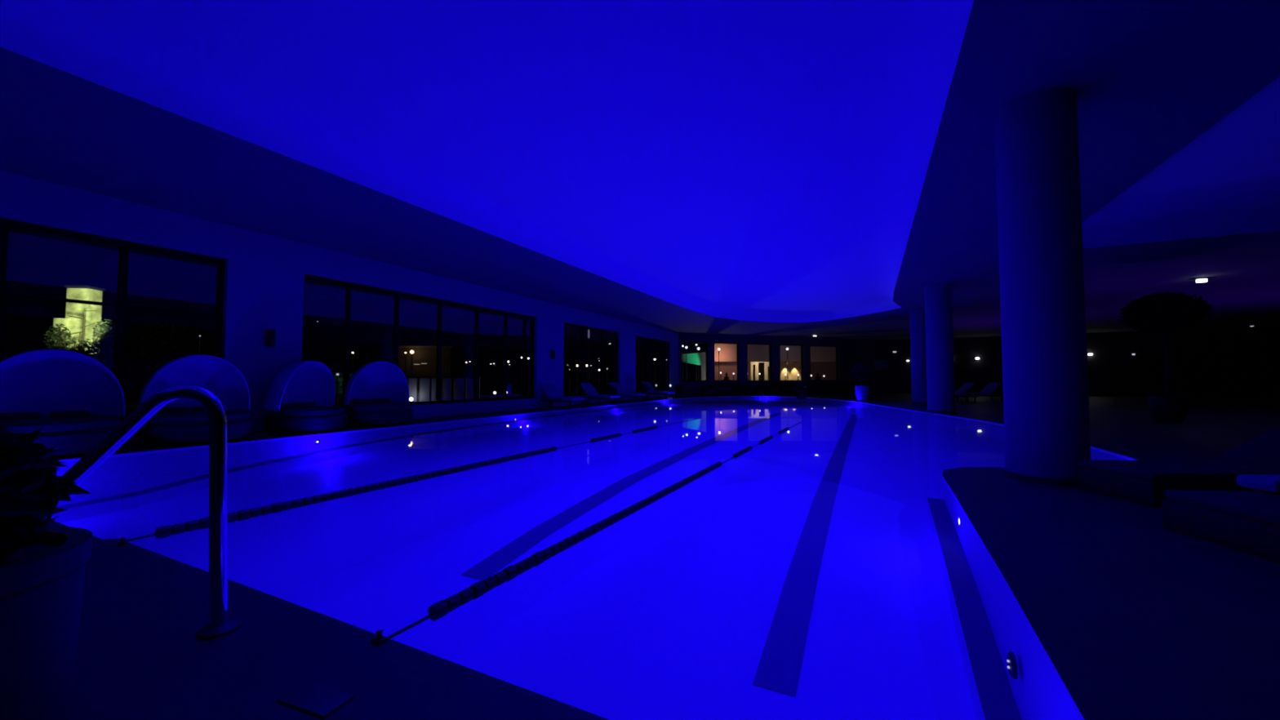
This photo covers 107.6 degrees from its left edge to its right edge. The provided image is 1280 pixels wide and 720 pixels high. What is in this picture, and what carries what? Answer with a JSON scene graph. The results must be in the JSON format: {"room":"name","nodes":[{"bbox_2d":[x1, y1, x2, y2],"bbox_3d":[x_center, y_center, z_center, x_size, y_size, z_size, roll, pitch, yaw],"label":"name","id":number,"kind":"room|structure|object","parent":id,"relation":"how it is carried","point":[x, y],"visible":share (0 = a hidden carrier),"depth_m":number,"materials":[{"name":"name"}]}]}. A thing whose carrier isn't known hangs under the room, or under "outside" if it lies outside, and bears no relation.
{"room":"indoor swimming pool","nodes":[
{"label":"indoor swimming pool","id":0,"kind":"room"},
{"bbox_2d":[0,170,678,443],"bbox_3d":[-4.415,-0.285,15.864,0.280,3.930,30.550,-1,-3,26],"label":"wall","id":1,"kind":"structure","parent":0,"point":[264,273],"depth_m":9.44,"materials":[{"name":"paint"}]},
{"bbox_2d":[0,217,225,421],"bbox_3d":[-9.228,-0.539,6.125,0.100,2.960,6.020,-1,-3,26],"label":"window","id":2,"kind":"structure","parent":1,"relation":"in","point":[5,224],"depth_m":7.61,"materials":[{"name":"black"}]},
{"bbox_2d":[265,329,275,346],"bbox_3d":[-7.382,-0.437,9.350,0.125,0.340,0.140,-1,-3,26],"label":"wall speaker","id":3,"kind":"object","parent":1,"relation":"attached to","point":[270,334],"visible":1,"depth_m":9.30,"materials":[{"name":"black plastic"}]},
{"bbox_2d":[268,330,275,345],"bbox_3d":[-7.330,-0.438,9.325,0.010,0.280,0.100,-1,-3,26],"label":"grille","id":4,"kind":"object","parent":3,"relation":"attached to","point":[271,333],"depth_m":9.32,"materials":[{"name":"black metal"}]},
{"bbox_2d":[302,274,534,408],"bbox_3d":[-5.601,-0.236,13.512,0.100,2.960,7.810,-1,-3,26],"label":"window","id":5,"kind":"structure","parent":1,"relation":"in","point":[348,286],"depth_m":13.25,"materials":[{"name":"black metal"}]},
{"bbox_2d":[551,350,555,359],"bbox_3d":[-3.295,-0.205,17.679,0.125,0.340,0.140,-1,-3,26],"label":"wall speaker","id":6,"kind":"object","parent":1,"relation":"attached to","point":[553,352],"visible":1,"depth_m":17.62,"materials":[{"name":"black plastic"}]},
{"bbox_2d":[563,322,617,396],"bbox_3d":[-2.130,0.054,20.580,0.100,2.960,4.650,-1,-3,26],"label":"window","id":7,"kind":"structure","parent":1,"relation":"in","point":[583,327],"depth_m":21.25,"materials":[{"name":"black"}]},
{"bbox_2d":[635,335,669,392],"bbox_3d":[0.678,0.288,26.299,0.100,2.960,4.800,-1,-3,26],"label":"window","id":8,"kind":"structure","parent":1,"relation":"in","point":[646,357],"depth_m":26.95,"materials":[{"name":"black"}]},
{"bbox_2d":[123,382,877,416],"bbox_3d":[32.635,2.683,31.245,249.000,0.100,245.000,-1,-3,26],"label":"ground","id":9,"kind":"structure","parent":0,"point":[132,395],"depth_m":55.41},
{"bbox_2d":[52,284,105,359],"bbox_3d":[-19.203,0.390,15.957,0.926,5.832,0.650,0,-2,-9],"label":"stone pillar","id":10,"kind":"structure","parent":9,"relation":"on","point":[90,293],"depth_m":15.86,"materials":[{"name":"beige stone"}]},
{"bbox_2d":[44,310,128,394],"bbox_3d":[-17.799,0.186,14.897,2.975,3.555,0.868,0,-2,0],"label":"shrub","id":11,"kind":"object","parent":9,"relation":"on","point":[100,347],"visible":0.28,"depth_m":14.89,"materials":[{"name":"green plant"}]},
{"bbox_2d":[198,335,200,354],"bbox_3d":[-24.517,0.512,26.001,0.080,3.809,0.080,-1,-3,26],"label":"garden lamp","id":12,"kind":"object","parent":9,"relation":"on","point":[199,335],"visible":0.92,"depth_m":26.04,"materials":[{"name":"grey metal"}]},
{"bbox_2d":[312,325,314,360],"bbox_3d":[-20.980,0.133,30.020,0.070,4.895,0.070,-1,-3,26],"label":"garden lamp","id":13,"kind":"object","parent":9,"relation":"on","point":[313,326],"visible":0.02,"depth_m":30.07,"materials":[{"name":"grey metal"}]},
{"bbox_2d":[315,320,318,361],"bbox_3d":[-20.754,0.030,30.024,0.070,5.102,0.070,-1,-3,26],"label":"garden lamp","id":14,"kind":"object","parent":9,"relation":"on","point":[317,321],"visible":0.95,"depth_m":30.05,"materials":[{"name":"grey metal"}]},
{"bbox_2d":[335,373,338,405],"bbox_3d":[-11.626,1.286,17.962,0.100,1.602,0.100,-1,-3,26],"label":"garden lamp","id":15,"kind":"object","parent":9,"relation":"on","point":[337,374],"visible":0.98,"depth_m":17.95,"materials":[{"name":"grey metal"}]},
{"bbox_2d":[331,371,354,405],"bbox_3d":[-12.132,1.307,18.764,2.694,1.715,0.893,0,-2,0],"label":"hedge","id":16,"kind":"object","parent":9,"relation":"on","point":[340,380],"visible":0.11,"depth_m":18.63,"materials":[{"name":"green plant"}]},
{"bbox_2d":[351,351,353,375],"bbox_3d":[-14.750,0.948,23.981,0.100,2.772,0.100,-1,-3,26],"label":"garden lamp","id":17,"kind":"object","parent":9,"relation":"on","point":[352,352],"visible":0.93,"depth_m":24.00,"materials":[{"name":"grey metal"}]},
{"bbox_2d":[404,351,406,375],"bbox_3d":[-13.041,0.977,25.982,0.090,2.878,0.090,-1,-3,26],"label":"garden lamp","id":18,"kind":"object","parent":9,"relation":"on","point":[405,352],"visible":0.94,"depth_m":25.99,"materials":[{"name":"grey metal"}]},
{"bbox_2d":[409,349,413,378],"bbox_3d":[-12.686,0.919,25.984,0.195,2.994,0.195,-1,-3,26],"label":"garden lamp","id":19,"kind":"object","parent":9,"relation":"on","point":[411,352],"visible":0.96,"depth_m":25.98,"materials":[{"name":"grey metal"}]},
{"bbox_2d":[398,346,453,402],"bbox_3d":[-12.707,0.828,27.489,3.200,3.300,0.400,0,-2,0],"label":"building","id":20,"kind":"structure","parent":9,"relation":"on","point":[422,354],"depth_m":27.39,"materials":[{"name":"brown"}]},
{"bbox_2d":[489,363,491,396],"bbox_3d":[-11.483,1.536,35.967,0.090,2.580,0.090,-1,-3,26],"label":"garden lamp","id":21,"kind":"object","parent":9,"relation":"on","point":[491,363],"visible":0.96,"depth_m":35.96,"materials":[{"name":"grey metal"}]},
{"bbox_2d":[493,363,494,396],"bbox_3d":[-11.237,1.520,35.968,0.090,2.610,0.090,-1,-3,26],"label":"garden lamp","id":22,"kind":"object","parent":9,"relation":"on","point":[493,363],"visible":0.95,"depth_m":35.95,"materials":[{"name":"grey metal"}]},
{"bbox_2d":[507,360,509,397],"bbox_3d":[-9.567,1.384,33.972,0.135,2.720,0.135,-1,-3,26],"label":"garden lamp","id":23,"kind":"object","parent":9,"relation":"on","point":[508,361],"visible":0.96,"depth_m":33.95,"materials":[{"name":"grey metal"}]},
{"bbox_2d":[520,356,522,395],"bbox_3d":[-9.624,1.310,37.978,0.135,3.195,0.135,-1,-3,26],"label":"garden lamp","id":24,"kind":"object","parent":9,"relation":"on","point":[521,357],"visible":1,"depth_m":37.96,"materials":[{"name":"grey metal"}]},
{"bbox_2d":[527,357,528,395],"bbox_3d":[-9.070,1.338,37.977,0.150,3.140,0.150,-1,-3,26],"label":"garden lamp","id":25,"kind":"object","parent":9,"relation":"on","point":[527,357],"visible":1,"depth_m":37.98,"materials":[{"name":"grey metal"}]},
{"bbox_2d":[525,351,578,377],"bbox_3d":[-10.408,1.090,55.076,6.295,5.061,5.991,-1,-3,26],"label":"tree","id":26,"kind":"object","parent":9,"relation":"on","point":[569,355],"visible":0.14,"depth_m":54.64,"materials":[{"name":"green plant"}]},
{"bbox_2d":[568,368,569,394],"bbox_3d":[-6.017,1.871,39.957,0.100,2.237,0.100,-1,-3,26],"label":"garden lamp","id":27,"kind":"object","parent":9,"relation":"on","point":[569,369],"visible":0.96,"depth_m":39.93,"materials":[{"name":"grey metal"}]},
{"bbox_2d":[587,329,589,382],"bbox_3d":[-3.732,0.036,34.027,0.120,5.418,0.114,-1,-3,26],"label":"flag pole","id":28,"kind":"object","parent":9,"relation":"on","point":[588,330],"visible":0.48,"depth_m":34.00,"materials":[{"name":"grey metal"}]},
{"bbox_2d":[653,358,655,389],"bbox_3d":[1.393,1.468,43.977,0.210,3.372,0.210,-1,-3,26],"label":"garden lamp","id":29,"kind":"object","parent":9,"relation":"on","point":[654,358],"visible":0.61,"depth_m":43.97,"materials":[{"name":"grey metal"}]},
{"bbox_2d":[682,345,683,380],"bbox_3d":[3.849,0.859,42.000,0.140,4.428,0.140,-1,-3,26],"label":"garden lamp","id":30,"kind":"object","parent":9,"relation":"on","point":[682,345],"visible":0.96,"depth_m":41.99,"materials":[{"name":"grey metal"}]},
{"bbox_2d":[681,351,706,380],"bbox_3d":[4.652,1.196,41.136,0.153,3.683,6.506,1,-2,-14],"label":"portal","id":31,"kind":"object","parent":9,"relation":"on","point":[698,358],"visible":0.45,"depth_m":39.71,"materials":[{"name":"grey"}]},
{"bbox_2d":[717,347,719,380],"bbox_3d":[7.176,0.987,42.495,0.200,4.212,0.200,-1,-3,26],"label":"garden lamp","id":32,"kind":"object","parent":9,"relation":"on","point":[718,348],"visible":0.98,"depth_m":42.50,"materials":[{"name":"grey metal"}]},
{"bbox_2d":[723,372,729,380],"bbox_3d":[7.690,2.050,41.417,1.221,2.000,1.286,-1,-3,26],"label":"conical shrub","id":33,"kind":"object","parent":9,"relation":"on","point":[726,378],"visible":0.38,"depth_m":41.40,"materials":[{"name":"green plant"}]},
{"bbox_2d":[714,343,835,380],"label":"windows","id":34,"kind":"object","parent":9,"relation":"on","point":[823,359],"visible":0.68,"depth_m":47.70,"materials":[{"name":"grey"}]},
{"bbox_2d":[813,372,821,380],"bbox_3d":[15.777,2.050,41.417,1.221,2.000,1.286,-1,-3,26],"label":"conical shrub","id":35,"kind":"object","parent":9,"relation":"on","point":[817,377],"visible":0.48,"depth_m":41.40,"materials":[{"name":"green plant"}]},
{"bbox_3d":[-7.567,1.977,18.434,8.487,0.260,7.572,-1,-3,26],"label":"terrace","id":36,"kind":"object","parent":9,"relation":"on","visible":0},
{"bbox_2d":[405,376,480,401],"bbox_3d":[-7.352,1.215,17.477,2.762,1.205,0.086,0,-2,0],"label":"balustrade","id":37,"kind":"object","parent":36,"relation":"on","point":[426,387],"visible":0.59,"depth_m":17.46,"materials":[{"name":"grey"}]},
{"bbox_2d":[56,395,1137,719],"bbox_3d":[3.889,2.046,15.007,12.700,0.799,28.700,-1,-3,26],"label":"swimming pool","id":38,"kind":"structure","parent":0,"point":[666,611],"depth_m":4.17,"materials":[{"name":"white"}]},
{"bbox_2d":[44,435,457,523],"bbox_3d":[-3.357,2.042,13.883,0.300,0.670,19.500,-1,-3,26],"label":"trim","id":39,"kind":"structure","parent":38,"relation":"attached to","point":[84,509],"depth_m":7.05,"materials":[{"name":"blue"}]},
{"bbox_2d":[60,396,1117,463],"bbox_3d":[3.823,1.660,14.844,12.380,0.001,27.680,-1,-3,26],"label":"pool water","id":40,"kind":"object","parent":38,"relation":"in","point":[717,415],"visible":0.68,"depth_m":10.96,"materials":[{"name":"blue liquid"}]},
{"bbox_2d":[125,417,699,541],"bbox_3d":[-0.880,1.357,7.756,0.080,0.076,10.762,-1,-3,27],"label":"lane rope","id":41,"kind":"object","parent":40,"relation":"on","point":[163,531],"visible":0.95,"depth_m":4.19,"materials":[{"name":"black plastic"}]},
{"bbox_2d":[386,420,804,639],"bbox_3d":[1.552,1.320,6.843,0.071,0.067,11.263,-1,-3,27],"label":"lane rope","id":42,"kind":"object","parent":40,"relation":"on","point":[438,610],"visible":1,"depth_m":2.71,"materials":[{"name":"black plastic"}]},
{"bbox_2d":[461,433,735,579],"bbox_3d":[1.952,1.955,10.979,0.270,0.414,15.440,-1,-3,26],"label":"trim","id":43,"kind":"structure","parent":38,"relation":"attached to","point":[501,557],"depth_m":5.20,"materials":[{"name":"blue tile"}]},
{"bbox_2d":[752,436,851,695],"bbox_3d":[4.327,1.929,9.925,0.235,0.451,16.240,-1,-3,26],"label":"pool lane marking","id":44,"kind":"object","parent":38,"relation":"attached to","point":[779,668],"depth_m":3.51,"materials":[{"name":"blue tile"}]},
{"bbox_2d":[958,514,961,528],"bbox_3d":[2.632,1.329,3.848,0.020,0.110,0.110,-1,-3,26],"label":"lamp","id":45,"kind":"object","parent":38,"relation":"attached to","point":[959,516],"visible":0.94,"depth_m":3.83,"materials":[{"name":"silver metal"}]},
{"bbox_2d":[927,497,1022,719],"bbox_3d":[2.080,1.658,2.924,0.160,0.539,4.605,-1,-3,28],"label":"pool lane marking","id":46,"kind":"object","parent":38,"relation":"attached to","point":[992,695],"depth_m":2.80,"materials":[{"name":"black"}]},
{"bbox_2d":[1006,651,1017,679],"bbox_3d":[1.715,1.410,2.166,0.028,0.110,0.110,-1,-3,26],"label":"inlet","id":47,"kind":"object","parent":38,"relation":"attached to","point":[1011,660],"visible":1,"depth_m":2.14,"materials":[{"name":"silver plastic"}]},
{"bbox_2d":[608,399,616,402],"bbox_3d":[-1.229,1.726,20.599,0.400,0.300,0.400,-1,-3,26],"label":"pot","id":48,"kind":"object","parent":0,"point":[610,400],"depth_m":20.45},
{"bbox_2d":[0,0,1279,340],"bbox_3d":[13.897,-2.351,13.450,34.800,0.001,42.200,-1,-3,26],"label":"ceiling","id":49,"kind":"structure","parent":0,"point":[1148,77],"depth_m":6.55,"materials":[{"name":"grey paint"}]},
{"bbox_2d":[0,0,973,322],"bbox_3d":[2.783,-2.617,12.091,7.988,0.420,26.348,-1,-3,26],"label":"ceiling recess","id":50,"kind":"object","parent":49,"relation":"in","point":[767,161],"visible":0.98,"depth_m":5.64,"materials":[{"name":"white paint"}]},
{"bbox_2d":[1187,276,1215,282],"bbox_3d":[16.023,-2.275,13.351,0.500,0.120,0.120,-1,-3,29],"label":"light","id":51,"kind":"object","parent":49,"relation":"attached to","point":[1202,279],"visible":1,"depth_m":13.33,"materials":[{"name":"grey metal"}]},
{"bbox_2d":[1195,278,1207,282],"bbox_3d":[16.023,-2.260,13.351,0.200,0.090,0.080,-1,-3,29],"label":"diffuser","id":52,"kind":"object","parent":51,"relation":"attached to","point":[1198,280],"depth_m":13.33,"materials":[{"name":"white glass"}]},
{"bbox_2d":[42,392,1279,719],"bbox_3d":[13.897,1.576,13.289,34.800,0.001,42.200,-1,-3,26],"label":"floor","id":53,"kind":"structure","parent":0,"point":[1138,618],"depth_m":1.99,"materials":[{"name":"tile"}]},
{"bbox_2d":[0,424,92,719],"bbox_3d":[-1.503,0.585,0.957,0.493,0.969,0.486,0,-2,0],"label":"planter","id":54,"kind":"object","parent":53,"relation":"on","point":[42,567],"visible":1,"depth_m":1.01,"materials":[{"name":"plant"}]},
{"bbox_2d":[0,348,126,456],"bbox_3d":[-8.072,0.570,6.415,1.400,1.447,1.434,-1,-3,32],"label":"daybed","id":55,"kind":"object","parent":53,"relation":"on","point":[76,400],"visible":0.9,"depth_m":6.61,"materials":[{"name":"wicker"}]},
{"bbox_2d":[0,412,40,421],"bbox_3d":[-8.484,0.772,6.368,0.300,0.100,0.360,-1,-3,20],"label":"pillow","id":56,"kind":"object","parent":55,"relation":"on","point":[19,415],"depth_m":6.31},
{"bbox_2d":[0,348,125,417],"bbox_3d":[-8.308,0.346,6.542,0.844,0.989,1.400,-1,-3,26],"label":"hood","id":57,"kind":"object","parent":55,"relation":"attached to","point":[46,383],"depth_m":6.76,"materials":[{"name":"fabric"}]},
{"bbox_2d":[49,410,89,418],"bbox_3d":[-8.236,0.788,6.767,0.300,0.100,0.360,-2,-3,40],"label":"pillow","id":58,"kind":"object","parent":55,"relation":"on","point":[63,414],"depth_m":6.68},
{"bbox_2d":[116,537,128,546],"bbox_3d":[-3.224,1.128,2.919,0.050,0.046,0.040,-1,-3,26],"label":"anchor","id":59,"kind":"object","parent":53,"relation":"on","point":[123,542],"visible":1,"depth_m":2.91,"materials":[{"name":"black metal"}]},
{"bbox_2d":[41,385,241,639],"bbox_3d":[-1.943,0.598,1.705,0.201,1.008,0.777,-2,-3,37],"label":"handrail","id":60,"kind":"object","parent":53,"relation":"on","point":[220,625],"visible":0.88,"depth_m":1.91,"materials":[{"name":"silver metal"}]},
{"bbox_2d":[137,354,252,444],"bbox_3d":[-7.376,0.628,7.832,1.400,1.447,1.434,-1,-3,29],"label":"daybed","id":61,"kind":"object","parent":53,"relation":"on","point":[180,421],"visible":0.8,"depth_m":7.85,"materials":[{"name":"wicker"}]},
{"bbox_2d":[156,406,188,413],"bbox_3d":[-7.786,0.829,7.765,0.300,0.100,0.360,-1,-2,18],"label":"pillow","id":62,"kind":"object","parent":61,"relation":"on","point":[166,410],"depth_m":7.70,"materials":[{"name":"fabric"}]},
{"bbox_2d":[137,354,249,411],"bbox_3d":[-7.619,0.404,7.960,0.828,0.989,1.402,-1,-3,26],"label":"hood","id":63,"kind":"object","parent":61,"relation":"attached to","point":[216,375],"depth_m":8.17,"materials":[{"name":"fabric"}]},
{"bbox_2d":[191,405,205,411],"bbox_3d":[-7.558,0.846,8.176,0.300,0.100,0.360,-2,-3,38],"label":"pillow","id":64,"kind":"object","parent":61,"relation":"on","point":[195,408],"depth_m":8.01,"materials":[{"name":"fabric"}]},
{"bbox_2d":[263,360,347,433],"bbox_3d":[-6.627,0.712,9.356,1.358,1.404,1.391,0,-2,6],"label":"daybed","id":65,"kind":"object","parent":53,"relation":"on","point":[300,398],"visible":1,"depth_m":9.13,"materials":[{"name":"fabric"}]},
{"bbox_2d":[280,403,296,408],"bbox_3d":[-6.971,0.901,9.141,0.291,0.097,0.349,0,-2,-5],"label":"pillow","id":66,"kind":"object","parent":65,"relation":"on","point":[283,406],"depth_m":9.09,"materials":[{"name":"fabric"}]},
{"bbox_2d":[263,360,335,410],"bbox_3d":[-6.816,0.493,9.431,0.947,0.959,1.332,-1,-3,26],"label":"hood","id":67,"kind":"object","parent":65,"relation":"attached to","point":[304,384],"depth_m":9.65,"materials":[{"name":"fabric"}]},
{"bbox_2d":[291,402,315,407],"bbox_3d":[-6.923,0.920,9.594,0.291,0.097,0.349,-1,-2,15],"label":"pillow","id":68,"kind":"object","parent":65,"relation":"on","point":[298,404],"depth_m":9.50,"materials":[{"name":"fabric"}]},
{"bbox_2d":[275,680,354,718],"bbox_3d":[-1.045,1.089,1.505,0.220,0.008,0.100,-1,-3,20],"label":"deck plate","id":69,"kind":"object","parent":53,"relation":"on","point":[319,700],"visible":1,"depth_m":1.50,"materials":[{"name":"grey"}]},
{"bbox_2d":[342,360,413,426],"bbox_3d":[-5.958,0.747,10.720,1.400,1.447,1.434,-1,-3,32],"label":"daybed","id":70,"kind":"object","parent":53,"relation":"on","point":[377,393],"visible":0.97,"depth_m":10.80,"materials":[{"name":"fabric"}]},
{"bbox_2d":[349,399,372,404],"bbox_3d":[-6.370,0.948,10.674,0.300,0.100,0.360,-1,-3,20],"label":"pillow","id":71,"kind":"object","parent":70,"relation":"on","point":[353,401],"depth_m":10.55,"materials":[{"name":"fabric"}]},
{"bbox_2d":[342,360,408,405],"bbox_3d":[-6.194,0.522,10.848,0.844,0.989,1.400,-1,-3,26],"label":"hood","id":72,"kind":"object","parent":70,"relation":"attached to","point":[378,382],"depth_m":11.09,"materials":[{"name":"fabric"}]},
{"bbox_2d":[371,398,391,403],"bbox_3d":[-6.122,0.965,11.073,0.300,0.100,0.360,-2,-3,40],"label":"pillow","id":73,"kind":"object","parent":70,"relation":"on","point":[375,400],"depth_m":10.98,"materials":[{"name":"fabric"}]},
{"bbox_2d":[370,629,387,644],"bbox_3d":[-1.025,1.083,1.841,0.050,0.046,0.040,-1,-3,26],"label":"anchor","id":74,"kind":"object","parent":53,"relation":"on","point":[380,638],"visible":1,"depth_m":1.83,"materials":[{"name":"black metal"}]},
{"bbox_2d":[540,383,586,408],"bbox_3d":[-2.856,1.284,16.845,1.950,0.876,0.660,-2,-3,40],"label":"sun lounger","id":75,"kind":"object","parent":53,"relation":"on","point":[550,390],"visible":0.81,"depth_m":16.89,"materials":[{"name":"grey metal"}]},
{"bbox_2d":[579,382,621,404],"bbox_3d":[-1.711,1.384,19.289,1.950,0.876,0.660,-2,-3,40],"label":"sun lounger","id":76,"kind":"object","parent":53,"relation":"on","point":[588,388],"visible":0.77,"depth_m":19.30,"materials":[{"name":"grey metal"}]},
{"bbox_2d":[605,384,617,402],"bbox_3d":[-1.230,1.478,20.611,0.562,0.797,0.523,0,-2,-7],"label":"potted shrub","id":77,"kind":"object","parent":53,"relation":"on","point":[613,391],"visible":0.85,"depth_m":20.51,"materials":[{"name":"green plant"}]},
{"bbox_2d":[608,382,646,402],"bbox_3d":[-0.654,1.472,21.442,1.950,0.876,0.660,-2,-3,40],"label":"sun lounger","id":78,"kind":"object","parent":53,"relation":"on","point":[620,392],"visible":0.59,"depth_m":21.16,"materials":[{"name":"grey metal"}]},
{"bbox_2d":[639,383,649,399],"bbox_3d":[0.223,1.582,23.453,0.549,0.821,0.579,-1,-3,26],"label":"potted shrub","id":79,"kind":"object","parent":53,"relation":"on","point":[643,388],"visible":0.92,"depth_m":23.36,"materials":[{"name":"green plant"}]},
{"bbox_2d":[640,393,648,399],"bbox_3d":[0.225,1.843,23.448,0.400,0.300,0.400,-1,-3,26],"label":"pot","id":80,"kind":"object","parent":53,"relation":"on","point":[646,397],"depth_m":23.32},
{"bbox_2d":[640,382,675,399],"bbox_3d":[0.887,1.605,24.693,1.950,0.876,0.660,-2,-3,40],"label":"sun lounger","id":81,"kind":"object","parent":53,"relation":"on","point":[651,390],"visible":0.6,"depth_m":24.46,"materials":[{"name":"grey metal"}]},
{"bbox_2d":[701,382,753,395],"bbox_3d":[5.634,1.853,30.013,3.600,0.817,0.500,1,-2,-20],"label":"trough","id":82,"kind":"object","parent":53,"relation":"on","point":[721,390],"visible":1,"depth_m":29.83,"materials":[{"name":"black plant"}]},
{"bbox_2d":[794,382,808,399],"bbox_3d":[8.322,1.596,24.163,0.747,0.852,0.750,-1,-3,26],"label":"potted shrub","id":83,"kind":"object","parent":53,"relation":"on","point":[801,394],"visible":1,"depth_m":23.99,"materials":[{"name":"green plant"}]},
{"bbox_2d":[795,394,806,399],"bbox_3d":[8.315,1.896,24.143,0.520,0.250,0.520,-1,-3,26],"label":"pot","id":84,"kind":"object","parent":53,"relation":"on","point":[798,396],"depth_m":23.95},
{"bbox_2d":[850,362,873,401],"bbox_3d":[10.335,1.003,21.771,0.972,1.841,0.934,-1,-3,26],"label":"potted shrub","id":85,"kind":"object","parent":53,"relation":"on","point":[862,393],"visible":1,"depth_m":21.59,"materials":[{"name":"green plant"}]},
{"bbox_2d":[909,309,927,404],"bbox_3d":[11.775,-0.130,19.641,0.760,3.930,0.760,-1,-3,26],"label":"round column","id":86,"kind":"structure","parent":53,"relation":"on","point":[917,317],"depth_m":19.39,"materials":[{"name":"grey paint"}]},
{"bbox_2d":[924,283,955,413],"bbox_3d":[9.238,-0.344,14.430,0.760,3.930,0.760,-1,-3,26],"label":"round column","id":87,"kind":"structure","parent":53,"relation":"on","point":[940,386],"depth_m":14.15,"materials":[{"name":"grey paint"}]},
{"bbox_2d":[955,382,978,402],"bbox_3d":[13.900,1.452,20.958,1.950,0.876,0.660,0,-2,9],"label":"sun lounger","id":88,"kind":"object","parent":53,"relation":"on","point":[966,386],"visible":0.48,"depth_m":20.63,"materials":[{"name":"grey metal"}]},
{"bbox_2d":[955,382,1003,401],"bbox_3d":[15.900,1.493,21.957,1.950,0.876,0.660,0,-2,-3],"label":"sun lounger","id":89,"kind":"object","parent":53,"relation":"on","point":[990,387],"visible":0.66,"depth_m":21.70,"materials":[{"name":"grey metal"}]},
{"bbox_2d":[994,87,1090,487],"bbox_3d":[4.194,-0.735,4.905,0.710,3.930,0.710,-1,-3,26],"label":"round column","id":90,"kind":"structure","parent":53,"relation":"on","point":[1044,357],"depth_m":4.65,"materials":[{"name":"grey paint"}]},
{"bbox_2d":[1119,291,1213,422],"bbox_3d":[12.935,-0.102,11.516,1.610,3.208,1.621,-1,-3,26],"label":"potted tree","id":91,"kind":"object","parent":53,"relation":"on","point":[1163,313],"visible":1,"depth_m":11.30,"materials":[{"name":"green plant"}]},
{"bbox_2d":[1075,429,1279,506],"bbox_3d":[5.080,0.921,4.116,1.920,0.556,0.660,0,-2,-1],"label":"sun lounger","id":92,"kind":"object","parent":53,"relation":"on","point":[1145,482],"visible":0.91,"depth_m":4.04,"materials":[{"name":"wicker"}]},
{"bbox_2d":[1161,489,1279,562],"bbox_3d":[4.550,0.870,2.867,1.920,0.556,0.660,0,-2,3],"label":"sun lounger","id":93,"kind":"object","parent":53,"relation":"on","point":[1248,522],"visible":0.98,"depth_m":2.91,"materials":[{"name":"wicker"}]},
{"bbox_2d":[1235,474,1279,493],"bbox_3d":[4.329,0.836,3.168,0.340,0.090,0.220,0,-2,0],"label":"folded towel","id":94,"kind":"object","parent":93,"relation":"on","point":[1266,482],"visible":1,"depth_m":3.16,"materials":[{"name":"fabric"}]},
{"bbox_3d":[2.220,1.742,27.044,0.564,0.795,0.560,-1,-3,26],"label":"potted shrub","id":95,"kind":"object","parent":53,"relation":"on","visible":0},
{"bbox_2d":[675,391,681,396],"bbox_3d":[2.210,1.990,27.037,0.400,0.300,0.400,-1,-3,26],"label":"pot","id":96,"kind":"object","parent":95,"relation":"on","point":[677,393],"depth_m":26.89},
{"bbox_2d":[678,333,876,395],"bbox_3d":[10.003,0.393,32.395,16.195,3.930,0.300,1,-2,-20],"label":"wall","id":97,"kind":"structure","parent":0,"point":[851,353],"depth_m":32.09,"materials":[{"name":"grey paint"}]},
{"bbox_2d":[681,341,707,381],"bbox_3d":[3.467,0.097,30.043,1.898,2.570,0.101,1,-2,-20],"label":"window","id":98,"kind":"structure","parent":97,"relation":"in","point":[706,343],"depth_m":30.26,"materials":[{"name":"black"}]},
{"bbox_2d":[714,342,738,381],"bbox_3d":[5.654,0.129,30.833,1.881,2.570,0.100,1,-2,-20],"label":"window","id":99,"kind":"structure","parent":97,"relation":"in","point":[736,344],"depth_m":31.06,"materials":[{"name":"black"}]},
{"bbox_2d":[746,342,771,381],"bbox_3d":[8.021,0.164,31.687,1.924,2.570,0.100,1,-2,-20],"label":"window","id":100,"kind":"structure","parent":97,"relation":"in","point":[769,344],"depth_m":31.92,"materials":[{"name":"black"}]},
{"bbox_2d":[779,344,803,381],"bbox_3d":[10.492,0.201,32.580,1.968,2.570,0.100,1,-2,-20],"label":"window","id":101,"kind":"structure","parent":97,"relation":"in","point":[801,345],"depth_m":32.83,"materials":[{"name":"black"}]},
{"bbox_2d":[810,345,838,381],"bbox_3d":[13.145,0.240,33.538,2.510,2.570,0.101,1,-2,-20],"label":"window","id":102,"kind":"structure","parent":97,"relation":"in","point":[837,366],"depth_m":33.87,"materials":[{"name":"black"}]},
{"bbox_2d":[854,386,869,401],"bbox_3d":[10.330,1.563,21.754,0.620,0.720,0.620,-1,-3,26],"label":"pot","id":103,"kind":"object","parent":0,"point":[862,393],"depth_m":21.53,"materials":[{"name":"ceramic"}]},
{"bbox_2d":[876,325,1279,398],"bbox_3d":[28.032,0.268,29.340,23.528,3.930,0.250,-1,-3,29],"label":"windows","id":104,"kind":"structure","parent":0,"point":[1231,362],"depth_m":27.82,"materials":[{"name":"grey"}]},
{"bbox_2d":[1081,76,1279,248],"bbox_3d":[9.883,-3.045,2.017,8.918,0.450,15.098,-1,-3,26],"label":"ceiling","id":105,"kind":"structure","parent":0,"point":[1225,181],"depth_m":8.39,"materials":[{"name":"white paint"}]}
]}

